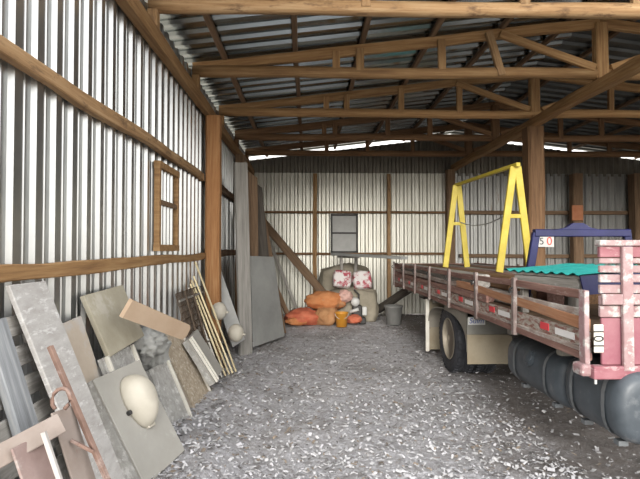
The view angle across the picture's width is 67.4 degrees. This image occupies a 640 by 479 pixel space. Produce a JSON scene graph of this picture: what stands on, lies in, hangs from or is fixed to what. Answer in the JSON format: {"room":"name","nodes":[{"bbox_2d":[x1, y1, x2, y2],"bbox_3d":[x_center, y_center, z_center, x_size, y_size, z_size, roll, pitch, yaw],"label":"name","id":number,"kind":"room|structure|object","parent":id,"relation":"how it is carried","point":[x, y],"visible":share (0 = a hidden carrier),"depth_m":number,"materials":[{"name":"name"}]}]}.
{"room":"farm building","nodes":[
{"label":"farm building","id":0,"kind":"room"},
{"bbox_2d":[0,0,249,478],"bbox_3d":[-1.566,-0.188,6.071,0.028,3.700,11.005,0,-1,-1],"label":"wall","id":1,"kind":"structure","parent":0,"point":[74,186],"depth_m":3.17,"materials":[{"name":"silver metal"}]},
{"bbox_2d":[0,34,203,180],"bbox_3d":[-1.455,-0.846,3.484,0.090,0.109,5.600,0,-1,-1],"label":"wall rail","id":2,"kind":"object","parent":1,"relation":"attached to","point":[10,53],"visible":1,"depth_m":2.86,"materials":[{"name":"brown wood"}]},
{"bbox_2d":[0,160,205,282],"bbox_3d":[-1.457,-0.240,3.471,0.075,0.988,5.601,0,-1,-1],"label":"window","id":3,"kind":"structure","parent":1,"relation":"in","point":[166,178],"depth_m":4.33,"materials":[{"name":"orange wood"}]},
{"bbox_2d":[115,0,253,174],"bbox_3d":[-1.515,-1.708,6.978,0.131,0.160,9.150,0,-1,-1],"label":"trim","id":4,"kind":"structure","parent":1,"relation":"attached to","point":[134,10],"depth_m":4.52,"materials":[{"name":"orange wood"}]},
{"bbox_2d":[147,0,639,28],"bbox_3d":[3.493,-2.285,4.290,9.963,0.917,0.159,0,-1,-1],"label":"roof beam","id":5,"kind":"structure","parent":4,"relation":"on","point":[364,8],"depth_m":4.18,"materials":[{"name":"brown wood"}]},
{"bbox_2d":[191,19,639,88],"bbox_3d":[3.455,-2.249,5.838,9.955,0.912,0.170,0,-1,-1],"label":"roof truss","id":6,"kind":"object","parent":4,"relation":"on","point":[253,66],"visible":0.95,"depth_m":5.75,"materials":[{"name":"orange wood"}]},
{"bbox_2d":[219,78,639,124],"bbox_3d":[3.409,-2.216,7.534,9.967,0.919,0.156,0,-1,-1],"label":"roof truss","id":7,"kind":"object","parent":4,"relation":"on","point":[267,108],"visible":0.81,"depth_m":7.45,"materials":[{"name":"orange wood"}]},
{"bbox_2d":[234,101,639,147],"bbox_3d":[3.369,-2.176,9.133,9.966,0.910,0.158,0,-1,-1],"label":"roof truss","id":8,"kind":"object","parent":4,"relation":"on","point":[265,133],"visible":0.69,"depth_m":9.05,"materials":[{"name":"brown wood"}]},
{"bbox_2d":[245,122,639,160],"bbox_3d":[3.332,-2.147,10.632,9.962,0.916,0.155,0,-1,-1],"label":"roof truss","id":9,"kind":"object","parent":4,"relation":"on","point":[276,150],"visible":0.71,"depth_m":10.57,"materials":[{"name":"brown wood"}]},
{"bbox_2d":[222,185,234,202],"bbox_3d":[-1.580,-0.751,9.007,0.086,0.131,4.950,0,-1,-1],"label":"wall rail","id":10,"kind":"object","parent":1,"relation":"attached to","point":[225,192],"visible":0.29,"depth_m":7.97,"materials":[{"name":"brown wood"}]},
{"bbox_2d":[221,249,235,256],"bbox_3d":[-1.576,0.248,8.985,0.096,0.129,4.950,0,-1,-1],"label":"wall rail","id":11,"kind":"object","parent":1,"relation":"attached to","point":[226,252],"visible":0.27,"depth_m":8.00,"materials":[{"name":"brown wood"}]},
{"bbox_2d":[221,272,244,346],"bbox_3d":[-1.329,0.931,6.761,0.608,1.168,0.105,1,-1,-30],"label":"sheet","id":12,"kind":"object","parent":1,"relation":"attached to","point":[231,318],"visible":0.52,"depth_m":6.78,"materials":[{"name":"grey metal"}]},
{"bbox_2d":[63,314,639,478],"bbox_3d":[3.471,1.521,5.181,10.200,0.338,13.250,0,-1,-1],"label":"floor","id":13,"kind":"structure","parent":0,"point":[563,443],"depth_m":4.32,"materials":[{"name":"grey gravel"}]},
{"bbox_2d":[0,315,69,478],"bbox_3d":[-1.190,0.868,1.802,0.468,1.103,1.100,0,-1,-1],"label":"metal sheet","id":14,"kind":"object","parent":13,"relation":"on","point":[16,388],"visible":0.3,"depth_m":1.94,"materials":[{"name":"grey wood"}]},
{"bbox_2d":[11,442,62,478],"bbox_3d":[-0.871,1.039,1.639,0.286,0.699,0.162,0,-1,6],"label":"sheet","id":15,"kind":"object","parent":13,"relation":"on","point":[35,464],"visible":0.57,"depth_m":1.63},
{"bbox_2d":[0,414,65,468],"bbox_3d":[-1.016,0.698,1.642,0.050,0.122,0.288,-1,-1,28],"label":"channel","id":16,"kind":"object","parent":15,"relation":"on","point":[53,425],"visible":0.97,"depth_m":1.66,"materials":[{"name":"orange paint"}]},
{"bbox_2d":[40,431,62,478],"bbox_3d":[-0.827,1.000,1.633,0.270,0.678,0.018,0,-1,6],"label":"rod","id":17,"kind":"object","parent":15,"relation":"on","point":[44,435],"visible":1,"depth_m":1.64,"materials":[{"name":"white metal"}]},
{"bbox_2d":[5,281,124,478],"bbox_3d":[-1.123,0.758,2.202,0.472,1.117,0.290,0,-1,-1],"label":"board","id":18,"kind":"object","parent":13,"relation":"on","point":[34,307],"visible":0.83,"depth_m":2.22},
{"bbox_2d":[51,406,95,478],"bbox_3d":[-0.863,1.028,1.826,0.339,0.735,0.121,0,-1,18],"label":"sheet","id":19,"kind":"object","parent":13,"relation":"on","point":[77,460],"visible":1,"depth_m":1.86,"materials":[{"name":"orange paint"}]},
{"bbox_2d":[47,345,110,478],"bbox_3d":[-0.933,0.777,1.868,0.441,0.684,0.100,0,-1,21],"label":"bar","id":20,"kind":"object","parent":19,"relation":"on","point":[66,387],"visible":1,"depth_m":1.90,"materials":[{"name":"metal"}]},
{"bbox_2d":[63,316,100,382],"bbox_3d":[-1.282,0.873,2.659,0.267,0.856,0.417,0,-1,-1],"label":"leaning board","id":21,"kind":"object","parent":13,"relation":"on","point":[75,330],"visible":0.27,"depth_m":2.72,"materials":[{"name":"beige wood"}]},
{"bbox_2d":[80,285,143,356],"bbox_3d":[-1.351,0.520,3.163,0.180,0.398,0.612,0,-1,-1],"label":"leaning board","id":22,"kind":"object","parent":13,"relation":"on","point":[114,333],"visible":0.84,"depth_m":3.06,"materials":[{"name":"beige wood"}]},
{"bbox_2d":[119,298,189,339],"bbox_3d":[-1.109,0.559,3.308,0.071,0.377,0.776,0,-1,13],"label":"plank","id":23,"kind":"object","parent":22,"relation":"on","point":[134,311],"visible":1,"depth_m":3.22,"materials":[{"name":"beige wood"}]},
{"bbox_2d":[97,344,141,374],"bbox_3d":[-1.231,0.875,3.067,0.189,0.366,0.537,0,-1,-4],"label":"board","id":24,"kind":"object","parent":13,"relation":"on","point":[128,355],"depth_m":3.03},
{"bbox_2d":[87,360,184,478],"bbox_3d":[-1.090,1.069,2.808,0.419,0.612,0.478,0,-1,9],"label":"board","id":25,"kind":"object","parent":13,"relation":"on","point":[140,452],"depth_m":2.66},
{"bbox_2d":[120,374,158,428],"bbox_3d":[-1.066,0.952,2.817,0.227,0.304,0.221,-1,-2,45],"label":"shell","id":26,"kind":"object","parent":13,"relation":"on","point":[139,396],"visible":1,"depth_m":2.75,"materials":[{"name":"beige plastic"}]},
{"bbox_2d":[141,340,171,370],"bbox_3d":[-1.386,0.923,3.948,0.312,0.466,0.413,1,-1,-25],"label":"sack","id":27,"kind":"object","parent":13,"relation":"on","point":[159,359],"visible":0.2,"depth_m":3.82,"materials":[{"name":"grey fabric"}]},
{"bbox_2d":[129,327,169,363],"bbox_3d":[-1.360,0.819,3.702,0.347,0.280,0.609,0,-1,-1],"label":"sack","id":28,"kind":"object","parent":27,"relation":"on","point":[153,342],"visible":0.57,"depth_m":3.60,"materials":[{"name":"grey fabric"}]},
{"bbox_2d":[145,360,192,423],"bbox_3d":[-1.192,1.272,3.824,0.320,0.558,0.314,0,-1,8],"label":"board","id":29,"kind":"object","parent":13,"relation":"on","point":[163,377],"depth_m":3.82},
{"bbox_2d":[165,334,210,407],"bbox_3d":[-1.267,1.188,4.481,0.429,0.718,0.532,0,-1,-1],"label":"board","id":30,"kind":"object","parent":13,"relation":"on","point":[193,384],"depth_m":4.43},
{"bbox_2d":[175,285,224,386],"bbox_3d":[-1.272,1.029,5.202,0.327,0.994,1.015,0,-1,-1],"label":"wire rack","id":31,"kind":"object","parent":13,"relation":"on","point":[186,298],"visible":0.56,"depth_m":5.22,"materials":[{"name":"brown metal"}]},
{"bbox_2d":[182,329,222,385],"bbox_3d":[-1.152,1.168,4.775,0.333,0.500,0.412,0,-1,-1],"label":"metal sheet","id":32,"kind":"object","parent":31,"relation":"on","point":[195,345],"depth_m":4.62,"materials":[{"name":"grey metal"}]},
{"bbox_2d":[188,288,222,376],"bbox_3d":[-1.287,1.043,5.378,0.395,1.011,0.054,0,-1,-8],"label":"lath","id":33,"kind":"object","parent":13,"relation":"on","point":[209,344],"visible":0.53,"depth_m":5.36,"materials":[{"name":"beige wood"}]},
{"bbox_2d":[191,280,229,374],"bbox_3d":[-1.264,1.015,5.540,0.448,1.106,0.052,0,-1,-18],"label":"lath","id":34,"kind":"object","parent":13,"relation":"on","point":[192,282],"visible":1,"depth_m":5.52,"materials":[{"name":"beige wood"}]},
{"bbox_2d":[193,276,232,372],"bbox_3d":[-1.251,1.000,5.621,0.477,1.161,0.052,1,-1,-22],"label":"lath","id":35,"kind":"object","parent":13,"relation":"on","point":[194,278],"visible":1,"depth_m":5.60,"materials":[{"name":"beige wood"}]},
{"bbox_2d":[205,115,221,359],"bbox_3d":[-1.419,0.039,6.384,0.197,3.360,0.200,0,-1,-1],"label":"timber post","id":36,"kind":"object","parent":13,"relation":"on","point":[213,123],"visible":0.77,"depth_m":6.30,"materials":[{"name":"brown wood"}]},
{"bbox_2d":[211,302,228,319],"bbox_3d":[-1.325,0.938,6.299,0.204,0.240,0.206,1,-2,-34],"label":"shell","id":37,"kind":"object","parent":36,"relation":"attached to","point":[220,309],"visible":0.9,"depth_m":6.23,"materials":[{"name":"beige plastic"}]},
{"bbox_2d":[194,262,236,371],"bbox_3d":[-1.238,0.925,5.702,0.514,1.331,0.053,1,-1,-25],"label":"lath","id":38,"kind":"object","parent":13,"relation":"on","point":[196,265],"visible":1,"depth_m":5.68,"materials":[{"name":"beige wood"}]},
{"bbox_2d":[228,324,245,341],"bbox_3d":[-1.119,1.246,6.398,0.210,0.240,0.200,1,-1,-32],"label":"shell","id":39,"kind":"object","parent":13,"relation":"on","point":[236,333],"visible":1,"depth_m":6.33,"materials":[{"name":"beige plastic"}]},
{"bbox_2d":[234,154,244,317],"bbox_3d":[-1.494,0.096,8.966,0.189,3.360,0.186,0,-1,-1],"label":"timber post","id":40,"kind":"object","parent":13,"relation":"on","point":[238,157],"visible":0.14,"depth_m":8.88,"materials":[{"name":"wood"}]},
{"bbox_2d":[233,162,251,355],"bbox_3d":[-1.137,0.268,7.108,0.219,2.876,0.246,-1,-2,45],"label":"plank","id":41,"kind":"object","parent":13,"relation":"on","point":[240,168],"visible":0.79,"depth_m":7.09,"materials":[{"name":"grey wood"}]},
{"bbox_2d":[248,171,257,341],"bbox_3d":[-1.089,0.280,7.709,0.335,2.754,0.140,1,-2,-43],"label":"plank","id":42,"kind":"object","parent":13,"relation":"on","point":[252,180],"visible":0.29,"depth_m":7.68,"materials":[{"name":"wood"}]},
{"bbox_2d":[258,185,268,256],"bbox_3d":[-0.948,0.355,8.138,0.517,2.686,0.105,1,-1,-32],"label":"plank","id":43,"kind":"object","parent":13,"relation":"on","point":[262,234],"visible":0.14,"depth_m":8.12,"materials":[{"name":"wood"}]},
{"bbox_2d":[250,256,284,346],"bbox_3d":[-0.856,0.949,7.724,0.129,1.382,1.081,0,-1,21],"label":"sheet","id":44,"kind":"object","parent":13,"relation":"on","point":[267,322],"visible":0.86,"depth_m":7.63,"materials":[{"name":"grey metal"}]},
{"bbox_2d":[265,216,285,332],"bbox_3d":[-0.876,0.571,8.530,0.616,2.237,0.158,1,-1,-23],"label":"plank","id":45,"kind":"object","parent":13,"relation":"on","point":[268,238],"visible":0.21,"depth_m":8.57,"materials":[{"name":"wood"}]},
{"bbox_2d":[270,240,297,308],"bbox_3d":[-0.816,0.862,10.867,0.800,1.817,0.057,0,-1,-1],"label":"beam","id":46,"kind":"structure","parent":13,"relation":"on","point":[272,247],"depth_m":10.84,"materials":[{"name":"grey wood"}]},
{"bbox_2d":[313,173,316,310],"bbox_3d":[-0.117,0.125,11.477,0.120,3.410,0.117,0,-1,-1],"label":"timber post","id":47,"kind":"object","parent":13,"relation":"on","point":[314,174],"visible":0.71,"depth_m":11.44,"materials":[{"name":"orange wood"}]},
{"bbox_2d":[314,307,337,325],"bbox_3d":[0.123,1.547,9.876,0.584,0.393,0.566,0,-1,-1],"label":"sack","id":48,"kind":"object","parent":13,"relation":"on","point":[326,316],"visible":0.74,"depth_m":9.66,"materials":[{"name":"orange fabric"}]},
{"bbox_2d":[304,291,345,309],"bbox_3d":[0.141,1.282,10.022,0.950,0.441,0.562,0,-1,-1],"label":"sack","id":49,"kind":"object","parent":48,"relation":"on","point":[318,299],"visible":0.9,"depth_m":9.84,"materials":[{"name":"orange fabric"}]},
{"bbox_2d":[266,220,325,290],"bbox_3d":[-0.601,0.373,10.465,1.590,1.805,0.112,0,-1,9],"label":"beam","id":50,"kind":"structure","parent":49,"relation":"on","point":[273,234],"depth_m":10.40,"materials":[{"name":"brown wood"}]},
{"bbox_2d":[339,289,352,302],"bbox_3d":[0.528,1.181,9.991,0.337,0.277,0.319,0,-1,-1],"label":"folded cloth","id":51,"kind":"object","parent":49,"relation":"on","point":[346,296],"visible":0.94,"depth_m":9.89,"materials":[{"name":"pink fabric"}]},
{"bbox_2d":[335,311,347,326],"bbox_3d":[0.430,1.597,9.601,0.274,0.285,0.274,0,-1,-1],"label":"bucket","id":52,"kind":"object","parent":13,"relation":"on","point":[341,317],"visible":1,"depth_m":9.50,"materials":[{"name":"orange plastic"}]},
{"bbox_2d":[319,263,372,290],"bbox_3d":[0.577,1.167,11.041,1.304,1.262,0.671,0,-1,-1],"label":"heap","id":53,"kind":"object","parent":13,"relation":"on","point":[326,274],"visible":0.31,"depth_m":10.79,"materials":[{"name":"grey fabric"}]},
{"bbox_2d":[337,256,359,286],"bbox_3d":[0.629,1.068,10.628,0.494,1.431,0.082,0,-1,-1],"label":"stand","id":54,"kind":"object","parent":13,"relation":"on","point":[340,257],"visible":0.24,"depth_m":10.60,"materials":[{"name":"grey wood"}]},
{"bbox_2d":[330,253,407,258],"bbox_3d":[0.952,0.338,9.896,0.206,0.060,2.144,1,0,-37],"label":"plank","id":55,"kind":"object","parent":54,"relation":"on","point":[335,254],"visible":1,"depth_m":9.65,"materials":[{"name":"wood"}]},
{"bbox_2d":[330,287,378,321],"bbox_3d":[0.713,1.409,10.414,1.153,0.774,0.540,0,-1,-1],"label":"heap","id":56,"kind":"object","parent":13,"relation":"on","point":[368,297],"visible":0.4,"depth_m":10.20,"materials":[{"name":"grey fabric"}]},
{"bbox_2d":[332,270,351,288],"bbox_3d":[0.481,0.859,10.359,0.429,0.408,0.286,0,-1,-2],"label":"sack","id":57,"kind":"object","parent":56,"relation":"on","point":[341,278],"visible":1,"depth_m":10.25,"materials":[{"name":"white fabric"}]},
{"bbox_2d":[352,270,371,288],"bbox_3d":[0.907,0.874,10.366,0.432,0.413,0.292,0,-1,-4],"label":"sack","id":58,"kind":"object","parent":56,"relation":"on","point":[361,279],"visible":0.98,"depth_m":10.26,"materials":[{"name":"white fabric"}]},
{"bbox_2d":[387,174,390,297],"bbox_3d":[1.658,0.126,11.524,0.100,3.410,0.100,0,-1,-1],"label":"timber post","id":59,"kind":"object","parent":13,"relation":"on","point":[388,175],"visible":0.82,"depth_m":11.49,"materials":[{"name":"brown wood"}]},
{"bbox_2d":[384,304,402,325],"bbox_3d":[1.527,1.568,9.959,0.400,0.400,0.400,0,-1,-1],"label":"bucket","id":60,"kind":"object","parent":13,"relation":"on","point":[393,312],"visible":1,"depth_m":9.82,"materials":[{"name":"grey plastic"}]},
{"bbox_2d":[151,314,639,478],"bbox_3d":[3.520,1.543,6.953,9.442,0.355,9.053,0,-1,-1],"label":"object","id":61,"kind":"structure","parent":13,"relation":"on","point":[197,446],"depth_m":3.93,"materials":[{"name":"grey gravel"}]},
{"bbox_2d":[190,284,225,375],"bbox_3d":[-1.274,1.029,5.458,0.414,1.060,0.052,0,-1,-13],"label":"lath","id":62,"kind":"object","parent":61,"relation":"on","point":[203,318],"visible":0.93,"depth_m":5.44,"materials":[{"name":"beige wood"}]},
{"bbox_2d":[278,287,288,313],"bbox_3d":[-0.966,0.792,9.717,0.930,1.915,0.066,1,-1,-22],"label":"beam","id":63,"kind":"structure","parent":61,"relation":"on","point":[284,307],"depth_m":9.77,"materials":[{"name":"brown wood"}]},
{"bbox_2d":[284,317,306,325],"bbox_3d":[-0.470,1.637,9.754,0.514,0.180,0.401,0,-1,-1],"label":"sack","id":64,"kind":"object","parent":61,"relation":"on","point":[291,321],"visible":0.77,"depth_m":9.61,"materials":[{"name":"orange fabric"}]},
{"bbox_2d":[284,307,317,324],"bbox_3d":[-0.330,1.577,9.905,0.834,0.346,0.676,0,-1,-1],"label":"sack","id":65,"kind":"object","parent":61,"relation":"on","point":[301,314],"visible":0.66,"depth_m":9.69,"materials":[{"name":"fabric"}]},
{"bbox_2d":[347,314,361,323],"bbox_3d":[0.701,1.634,9.890,0.341,0.188,0.339,0,-1,-1],"label":"sack","id":66,"kind":"object","parent":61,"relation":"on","point":[353,318],"visible":0.91,"depth_m":9.77,"materials":[{"name":"fabric"}]},
{"bbox_2d":[349,289,366,323],"bbox_3d":[0.788,1.397,10.002,0.372,0.724,0.284,0,-1,-1],"label":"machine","id":67,"kind":"object","parent":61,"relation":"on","point":[357,309],"visible":0.84,"depth_m":9.94,"materials":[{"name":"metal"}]},
{"bbox_2d":[379,288,411,312],"bbox_3d":[1.504,1.353,10.393,0.124,0.807,1.467,1,-1,-28],"label":"beam","id":68,"kind":"structure","parent":13,"relation":"on","point":[402,293],"depth_m":10.14,"materials":[{"name":"brown wood"}]},
{"bbox_2d":[445,169,455,262],"bbox_3d":[3.143,0.077,11.559,0.212,3.510,0.219,0,-1,-1],"label":"timber post","id":69,"kind":"object","parent":13,"relation":"on","point":[449,173],"visible":0.42,"depth_m":11.48,"materials":[{"name":"brown wood"}]},
{"bbox_2d":[391,240,639,445],"bbox_3d":[2.392,0.881,6.021,1.772,1.618,7.355,0,-1,-1],"label":"flatbed truck","id":70,"kind":"object","parent":13,"relation":"on","point":[585,358],"visible":0.98,"depth_m":3.51,"materials":[{"name":"wood"}]},
{"bbox_2d":[401,272,493,301],"bbox_3d":[1.751,0.656,7.333,0.201,0.150,4.200,0,-1,-1],"label":"plank","id":71,"kind":"object","parent":70,"relation":"on","point":[491,299],"visible":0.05,"depth_m":7.11,"materials":[{"name":"brown wood"}]},
{"bbox_2d":[401,264,489,286],"bbox_3d":[1.750,0.507,7.397,0.203,0.151,4.080,0,-1,-1],"label":"plank","id":72,"kind":"object","parent":71,"relation":"on","point":[480,283],"visible":0.47,"depth_m":6.15,"materials":[{"name":"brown wood"}]},
{"bbox_2d":[488,287,532,306],"bbox_3d":[1.967,0.649,7.014,0.201,0.150,4.450,0,-1,-1],"label":"plank","id":73,"kind":"object","parent":70,"relation":"on","point":[518,292],"visible":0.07,"depth_m":5.04,"materials":[{"name":"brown wood"}]},
{"bbox_2d":[416,264,519,290],"bbox_3d":[1.966,0.500,7.077,0.205,0.153,4.330,0,-1,-1],"label":"plank","id":74,"kind":"object","parent":73,"relation":"on","point":[494,275],"visible":0.34,"depth_m":5.36,"materials":[{"name":"brown wood"}]},
{"bbox_2d":[531,290,536,298],"bbox_3d":[2.168,0.657,7.344,0.200,0.152,4.400,0,-1,-1],"label":"plank","id":75,"kind":"object","parent":70,"relation":"on","point":[534,292],"visible":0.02,"depth_m":5.15,"materials":[{"name":"brown wood"}]},
{"bbox_2d":[428,264,516,275],"bbox_3d":[2.168,0.508,7.407,0.203,0.152,4.280,0,-1,-1],"label":"plank","id":76,"kind":"object","parent":75,"relation":"on","point":[491,271],"visible":0.22,"depth_m":6.39,"materials":[{"name":"brown wood"}]},
{"bbox_2d":[442,162,529,272],"bbox_3d":[2.234,-0.243,6.651,0.464,1.322,1.850,0,-1,-8],"label":"trestle","id":77,"kind":"object","parent":76,"relation":"on","point":[515,175],"visible":0.98,"depth_m":5.81,"materials":[{"name":"yellow paint"}]},
{"bbox_2d":[460,216,502,225],"bbox_3d":[2.247,-0.255,6.665,0.016,0.114,1.664,0,-1,-3],"label":"cord","id":78,"kind":"object","parent":77,"relation":"hanging from","point":[502,216],"visible":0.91,"depth_m":6.59,"materials":[{"name":"grey metal"}]},
{"bbox_2d":[537,291,563,304],"bbox_3d":[2.382,0.653,7.149,0.201,0.151,4.400,0,-1,-1],"label":"plank","id":79,"kind":"object","parent":70,"relation":"on","point":[559,299],"visible":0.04,"depth_m":4.95,"materials":[{"name":"brown wood"}]},
{"bbox_2d":[437,264,512,272],"bbox_3d":[2.380,0.504,7.212,0.200,0.150,4.280,0,-1,-1],"label":"plank","id":80,"kind":"object","parent":79,"relation":"on","point":[437,264],"visible":0.19,"depth_m":7.10,"materials":[{"name":"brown wood"}]},
{"bbox_2d":[513,271,620,311],"bbox_3d":[2.224,0.477,4.218,0.662,0.374,0.752,0,-1,-19],"label":"workbench","id":81,"kind":"object","parent":70,"relation":"on","point":[561,280],"visible":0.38,"depth_m":4.10,"materials":[{"name":"grey wood"}]},
{"bbox_2d":[504,263,636,275],"bbox_3d":[2.272,0.259,4.276,0.820,0.081,0.882,0,-1,-19],"label":"plastic sheet","id":82,"kind":"object","parent":81,"relation":"on","point":[568,269],"visible":0.77,"depth_m":4.23,"materials":[{"name":"teal plastic"}]},
{"bbox_2d":[579,273,639,294],"bbox_3d":[2.394,0.352,3.864,0.770,0.166,0.027,0,-1,-19],"label":"tarp","id":83,"kind":"object","parent":82,"relation":"hanging from","point":[590,283],"visible":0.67,"depth_m":3.77,"materials":[{"name":"fabric"}]},
{"bbox_2d":[526,223,635,296],"bbox_3d":[2.597,0.257,4.816,1.180,0.844,0.082,0,-1,-1],"label":"rack","id":84,"kind":"object","parent":70,"relation":"on","point":[573,229],"visible":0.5,"depth_m":4.79,"materials":[{"name":"blue metal"}]},
{"bbox_2d":[538,237,553,246],"bbox_3d":[3.462,0.031,7.378,0.270,0.170,0.024,0,-1,-1],"label":"placard","id":85,"kind":"object","parent":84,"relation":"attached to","point":[544,241],"visible":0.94,"depth_m":7.37,"materials":[{"name":"white paper"}]},
{"bbox_2d":[589,294,598,303],"bbox_3d":[2.801,0.651,7.110,0.200,0.153,4.100,0,-1,-1],"label":"plank","id":86,"kind":"object","parent":70,"relation":"on","point":[593,299],"visible":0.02,"depth_m":5.06,"materials":[{"name":"brown wood"}]},
{"bbox_2d":[461,264,505,268],"bbox_3d":[2.798,0.502,7.173,0.203,0.151,3.980,0,-1,-1],"label":"plank","id":87,"kind":"object","parent":86,"relation":"on","point":[461,264],"visible":0.09,"depth_m":7.86,"materials":[{"name":"brown wood"}]},
{"bbox_3d":[3.002,0.656,7.365,0.203,0.151,4.200,0,-1,-1],"label":"plank","id":88,"kind":"object","parent":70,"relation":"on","visible":0},
{"bbox_2d":[471,264,517,267],"bbox_3d":[3.002,0.508,7.428,0.199,0.150,4.080,0,-1,-1],"label":"plank","id":89,"kind":"object","parent":88,"relation":"on","point":[471,264],"visible":0.12,"depth_m":8.46,"materials":[{"name":"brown wood"}]},
{"bbox_3d":[2.581,0.659,7.454,0.203,0.151,4.200,0,-1,-1],"label":"plank","id":90,"kind":"object","parent":70,"relation":"on","visible":0},
{"bbox_2d":[449,264,507,270],"bbox_3d":[2.581,0.510,7.517,0.201,0.153,4.080,0,-1,-1],"label":"plank","id":91,"kind":"object","parent":90,"relation":"on","point":[449,264],"visible":0.17,"depth_m":7.88,"materials":[{"name":"brown wood"}]},
{"bbox_2d":[522,126,545,265],"bbox_3d":[3.364,-0.011,7.541,0.269,3.510,0.282,0,-1,-1],"label":"timber post","id":92,"kind":"object","parent":13,"relation":"on","point":[533,158],"visible":0.48,"depth_m":7.43,"materials":[{"name":"brown wood"}]},
{"bbox_2d":[451,54,639,170],"bbox_3d":[3.371,-1.843,7.218,0.165,0.158,8.980,0,-1,-1],"label":"girder","id":93,"kind":"object","parent":92,"relation":"on","point":[630,68],"visible":0.98,"depth_m":6.47,"materials":[{"name":"orange wood"}]},
{"bbox_2d":[569,173,583,263],"bbox_3d":[6.172,0.127,11.537,0.247,3.410,0.265,0,-1,-1],"label":"timber post","id":94,"kind":"object","parent":13,"relation":"on","point":[575,179],"visible":0.48,"depth_m":11.45,"materials":[{"name":"brown wood"}]},
{"bbox_2d":[572,205,582,219],"bbox_3d":[6.120,-0.635,11.413,0.270,0.360,0.030,0,-1,-1],"label":"wall plate","id":95,"kind":"object","parent":94,"relation":"attached to","point":[577,210],"visible":1,"depth_m":11.40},
{"bbox_2d":[628,173,639,264],"bbox_3d":[7.652,0.127,11.541,0.313,3.410,0.320,0,-1,-1],"label":"timber post","id":96,"kind":"object","parent":13,"relation":"on","point":[633,179],"visible":0.53,"depth_m":11.45,"materials":[{"name":"wood"}]},
{"bbox_2d":[144,0,639,156],"bbox_3d":[3.414,-2.419,7.561,10.700,0.679,9.037,0,-1,-1],"label":"ceiling","id":97,"kind":"structure","parent":0,"point":[240,36],"depth_m":6.72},
{"bbox_2d":[202,14,267,156],"bbox_3d":[-1.180,-2.135,7.296,0.068,0.074,8.850,0,-1,-1],"label":"trim","id":98,"kind":"structure","parent":97,"relation":"attached to","point":[207,18],"depth_m":5.50,"materials":[{"name":"brown wood"}]},
{"bbox_2d":[291,15,302,149],"bbox_3d":[-0.332,-2.236,7.319,0.075,0.071,8.850,0,-1,-1],"label":"trim","id":99,"kind":"structure","parent":97,"relation":"attached to","point":[293,17],"depth_m":5.60,"materials":[{"name":"brown wood"}]},
{"bbox_2d":[250,141,639,313],"bbox_3d":[3.329,-0.359,11.724,10.140,4.329,0.053,0,-1,-1],"label":"wall","id":100,"kind":"structure","parent":0,"point":[281,191],"depth_m":11.70,"materials":[{"name":"silver metal"}]},
{"bbox_2d":[334,17,371,148],"bbox_3d":[0.469,-2.332,7.342,0.076,0.078,8.850,0,-1,-1],"label":"trim","id":101,"kind":"structure","parent":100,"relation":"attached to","point":[367,20],"depth_m":5.68,"materials":[{"name":"brown wood"}]},
{"bbox_2d":[264,211,445,254],"bbox_3d":[0.741,-0.157,11.578,4.660,1.063,0.071,0,-1,-1],"label":"window frame","id":102,"kind":"structure","parent":100,"relation":"in","point":[344,227],"depth_m":11.58,"materials":[{"name":"wood"}]},
{"bbox_2d":[369,0,456,144],"bbox_3d":[1.318,-2.437,7.365,0.072,0.070,8.850,0,-1,-1],"label":"trim","id":103,"kind":"structure","parent":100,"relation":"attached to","point":[439,22],"depth_m":6.46,"materials":[{"name":"brown wood"}]},
{"bbox_2d":[413,18,513,128],"bbox_3d":[2.168,-2.539,7.388,0.071,0.078,8.850,0,-1,-1],"label":"trim","id":104,"kind":"structure","parent":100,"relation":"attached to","point":[504,24],"depth_m":6.80,"materials":[{"name":"brown wood"}]},
{"bbox_2d":[439,0,596,133],"bbox_3d":[3.019,-2.639,7.412,0.071,0.074,8.850,0,-1,-1],"label":"trim","id":105,"kind":"structure","parent":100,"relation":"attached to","point":[550,37],"depth_m":7.01,"materials":[{"name":"brown wood"}]},
{"bbox_2d":[459,254,619,257],"bbox_3d":[5.800,0.403,11.693,4.820,0.105,0.070,0,-1,-1],"label":"wall rail","id":106,"kind":"object","parent":100,"relation":"attached to","point":[460,255],"visible":0.56,"depth_m":11.64,"materials":[{"name":"brown wood"}]},
{"bbox_2d":[464,210,628,214],"bbox_3d":[5.800,-0.654,11.714,4.820,0.098,0.076,0,-1,-1],"label":"wall rail","id":107,"kind":"object","parent":100,"relation":"attached to","point":[465,212],"visible":0.64,"depth_m":11.69,"materials":[{"name":"brown wood"}]},
{"bbox_2d":[472,20,636,134],"bbox_3d":[3.768,-2.635,7.431,0.074,0.074,8.850,0,-1,-1],"label":"trim","id":108,"kind":"structure","parent":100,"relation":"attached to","point":[612,34],"depth_m":7.22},
{"bbox_2d":[544,95,639,142],"bbox_3d":[5.465,-2.434,7.469,0.072,0.070,8.850,0,-1,-1],"label":"trim","id":109,"kind":"structure","parent":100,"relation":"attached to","point":[637,98],"depth_m":8.77,"materials":[{"name":"brown wood"}]},
{"bbox_2d":[572,125,634,149],"bbox_3d":[6.315,-2.331,7.488,0.080,0.076,8.850,0,-1,-1],"label":"trim","id":110,"kind":"structure","parent":100,"relation":"attached to","point":[627,126],"depth_m":10.17,"materials":[{"name":"brown wood"}]},
{"bbox_2d":[612,142,639,150],"bbox_3d":[7.168,-2.230,7.507,0.072,0.072,8.850,0,-1,-1],"label":"trim","id":111,"kind":"structure","parent":100,"relation":"attached to","point":[615,149],"depth_m":11.30,"materials":[{"name":"brown wood"}]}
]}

